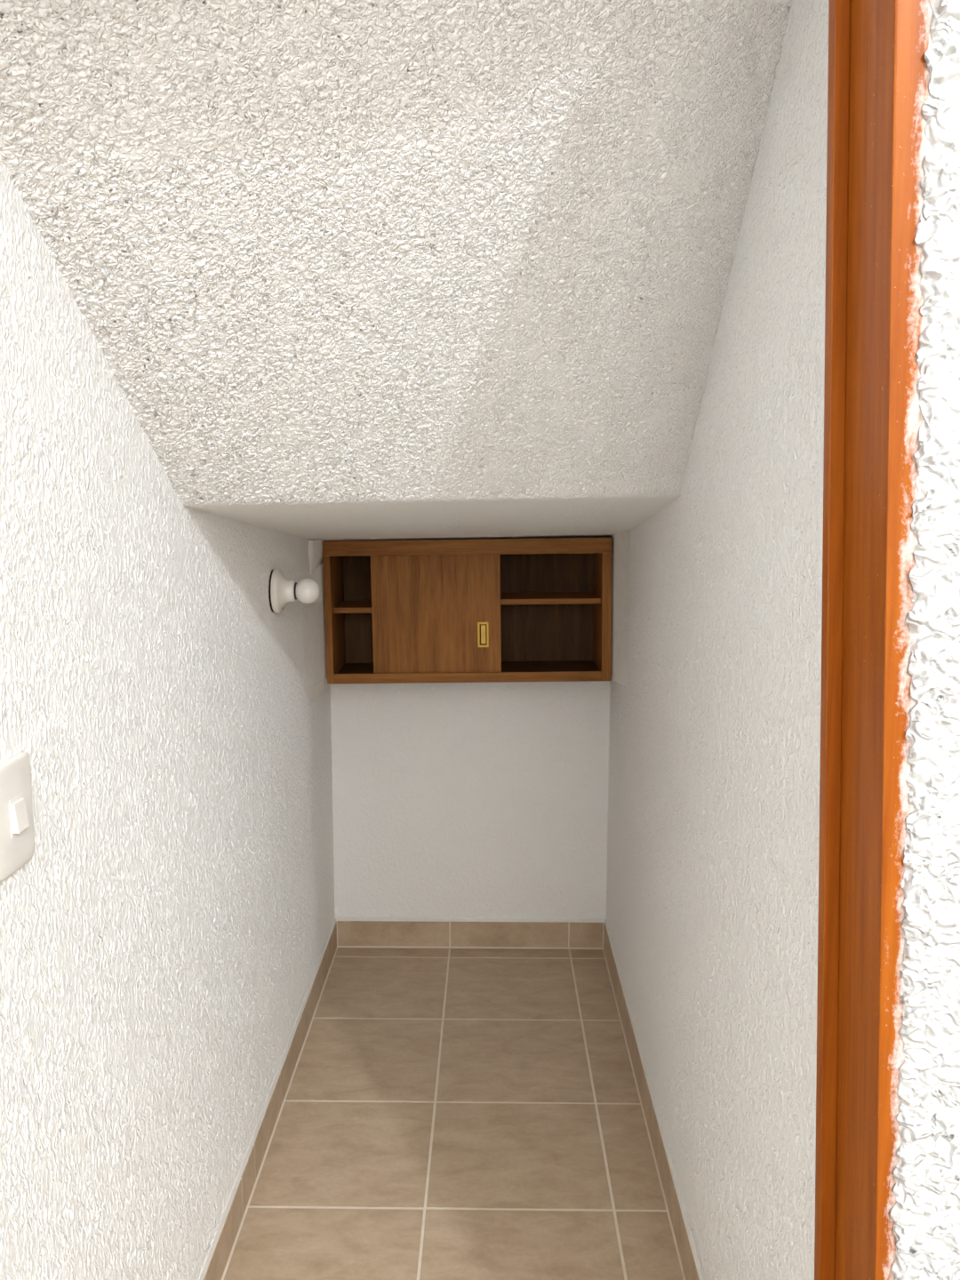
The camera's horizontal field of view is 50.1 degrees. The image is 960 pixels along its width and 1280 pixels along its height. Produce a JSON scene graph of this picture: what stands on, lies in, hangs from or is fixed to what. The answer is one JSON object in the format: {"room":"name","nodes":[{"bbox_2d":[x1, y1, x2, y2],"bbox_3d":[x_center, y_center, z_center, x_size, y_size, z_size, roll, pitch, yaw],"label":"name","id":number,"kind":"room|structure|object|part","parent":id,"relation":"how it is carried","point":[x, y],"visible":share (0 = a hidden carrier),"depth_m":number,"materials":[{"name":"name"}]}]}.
{"room":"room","nodes":[
{"label":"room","id":0,"kind":"room"},
{"bbox_2d":[0,157,335,1279],"bbox_3d":[-0.528,-1.031,-0.693,0.001,5.200,7.692,0,8,1],"label":"wall","id":1,"kind":"structure","parent":0,"point":[164,931],"depth_m":1.48,"materials":[{"name":"white paint"}]},
{"bbox_2d":[0,752,34,881],"bbox_3d":[-0.502,0.190,1.109,0.017,0.123,0.093,0,8,1],"label":"light switch","id":2,"kind":"object","parent":1,"relation":"attached to","point":[17,834],"visible":1,"depth_m":1.10,"materials":[{"name":"white plastic"}]},
{"bbox_2d":[197,917,336,1279],"bbox_3d":[-0.498,1.136,2.276,0.010,0.104,2.352,0,8,1],"label":"baseboard","id":3,"kind":"structure","parent":1,"relation":"attached to","point":[216,1260],"depth_m":2.35,"materials":[{"name":"beige tile"}]},
{"bbox_2d":[268,568,295,613],"bbox_3d":[-0.467,-0.117,2.448,0.053,0.105,0.105,0,8,1],"label":"holder","id":4,"kind":"object","parent":1,"relation":"attached to","point":[280,588],"visible":0.94,"depth_m":2.42,"materials":[{"name":"white ceramic"}]},
{"bbox_2d":[293,578,319,603],"bbox_3d":[-0.413,-0.117,2.448,0.064,0.060,0.060,0,8,1],"label":"light bulb","id":5,"kind":"object","parent":4,"relation":"attached to","point":[307,590],"visible":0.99,"depth_m":2.43,"materials":[{"name":"white glass"}]},
{"bbox_2d":[302,539,330,704],"bbox_3d":[-0.473,-0.059,3.051,0.035,0.482,0.469,0,8,1],"label":"trim","id":6,"kind":"structure","parent":1,"relation":"attached to","point":[316,684],"depth_m":2.96,"materials":[{"name":"white paint"}]},
{"bbox_2d":[0,0,791,540],"bbox_3d":[-0.044,-0.761,2.016,0.926,1.250,2.400,0,8,1],"label":"ceiling","id":7,"kind":"structure","parent":0,"point":[347,269],"depth_m":1.39,"materials":[{"name":"white paint"}]},
{"bbox_2d":[221,947,685,1279],"bbox_3d":[-0.048,1.217,2.181,0.908,0.030,2.552,0,8,1],"label":"floor","id":8,"kind":"structure","parent":0,"point":[445,1114],"depth_m":2.42,"materials":[{"name":"beige tile"}]},
{"bbox_2d":[330,680,610,919],"bbox_3d":[-0.032,0.287,3.342,0.948,1.500,0.001,0,8,1],"label":"wall","id":9,"kind":"structure","parent":0,"point":[451,800],"depth_m":3.37,"materials":[{"name":"white paint"}]},
{"bbox_2d":[322,537,611,684],"bbox_3d":[-0.036,-0.101,3.146,0.846,0.424,0.264,-1,8,1],"label":"upper cabinet","id":10,"kind":"object","parent":9,"relation":"attached to","point":[468,610],"visible":1,"depth_m":3.05,"materials":[{"name":"brown wood"}]},
{"bbox_3d":[-0.445,-0.074,3.155,0.020,0.378,0.262,-1,8,1],"label":"panel","id":11,"kind":"part","parent":10,"relation":"part of","materials":[{"name":"brown wood"}]},
{"bbox_2d":[333,600,371,613],"bbox_3d":[-0.245,-0.104,3.163,0.379,0.016,0.217,-1,8,1],"label":"shelf","id":12,"kind":"object","parent":10,"relation":"attached to","point":[339,606],"depth_m":3.07,"materials":[{"name":"brown wood"}]},
{"bbox_3d":[-0.129,-0.076,3.042,0.380,0.352,0.015,-1,8,1],"label":"sliding door","id":13,"kind":"part","parent":10,"relation":"part of","materials":[{"name":"brown wood"}]},
{"bbox_3d":[-0.039,-0.272,3.000,0.846,0.044,0.022,-1,8,1],"label":"rail","id":14,"kind":"part","parent":10,"relation":"part of","materials":[{"name":"brown wood"}]},
{"bbox_3d":[-0.037,0.111,3.051,0.794,0.030,0.013,-1,8,1],"label":"rail","id":15,"kind":"part","parent":10,"relation":"part of","materials":[{"name":"brown wood"}]},
{"bbox_3d":[-0.035,0.094,3.181,0.794,0.016,0.248,-1,8,1],"label":"panel","id":16,"kind":"part","parent":10,"relation":"part of","materials":[{"name":"brown wood"}]},
{"bbox_3d":[-0.036,-0.107,3.274,0.794,0.356,0.008,-1,8,1],"label":"panel","id":17,"kind":"part","parent":10,"relation":"part of","materials":[{"name":"brown wood"}]},
{"bbox_3d":[0.010,-0.016,3.039,0.014,0.056,0.002,-1,8,1],"label":"pull plate","id":18,"kind":"part","parent":10,"relation":"part of","materials":[{"name":"gold metal"}]},
{"bbox_2d":[500,592,600,604],"bbox_3d":[0.158,-0.128,3.154,0.403,0.016,0.217,-1,8,1],"label":"shelf","id":19,"kind":"object","parent":10,"relation":"attached to","point":[506,597],"depth_m":3.07,"materials":[{"name":"brown wood"}]},
{"bbox_3d":[0.374,-0.083,3.144,0.028,0.378,0.262,-1,8,1],"label":"panel","id":20,"kind":"part","parent":10,"relation":"part of","materials":[{"name":"brown wood"}]},
{"bbox_2d":[335,917,605,949],"bbox_3d":[-0.033,0.979,3.433,0.908,0.104,0.010,0,8,1],"label":"baseboard","id":21,"kind":"structure","parent":9,"relation":"attached to","point":[444,932],"depth_m":3.43,"materials":[{"name":"beige tile"}]},
{"bbox_2d":[606,0,828,1279],"bbox_3d":[0.410,-0.058,2.178,0.001,2.500,2.242,0,8,1],"label":"wall","id":22,"kind":"structure","parent":0,"point":[713,843],"depth_m":1.56,"materials":[{"name":"white paint"}]},
{"bbox_2d":[608,529,630,687],"bbox_3d":[0.404,-0.114,3.069,0.036,0.453,0.399,0,8,1],"label":"trim","id":23,"kind":"structure","parent":22,"relation":"attached to","point":[620,546],"depth_m":2.96,"materials":[{"name":"white paint"}]},
{"bbox_2d":[603,918,703,1279],"bbox_3d":[0.405,1.129,2.330,0.010,0.106,2.222,0,8,1],"label":"baseboard","id":24,"kind":"structure","parent":22,"relation":"attached to","point":[690,1261],"depth_m":2.34,"materials":[{"name":"beige tile"}]},
{"bbox_2d":[890,0,959,1279],"bbox_3d":[1.357,-1.231,0.796,3.905,5.200,0.154,0,8,1],"label":"wall","id":25,"kind":"structure","parent":0,"point":[925,1214],"depth_m":0.91,"materials":[{"name":"white paint"}]},
{"bbox_2d":[814,0,933,1279],"bbox_3d":[-0.015,0.188,1.000,0.977,2.329,0.170,0,8,1],"label":"door frame","id":26,"kind":"structure","parent":25,"relation":"in","point":[878,76],"depth_m":0.96,"materials":[{"name":"orange wood"}]}
]}

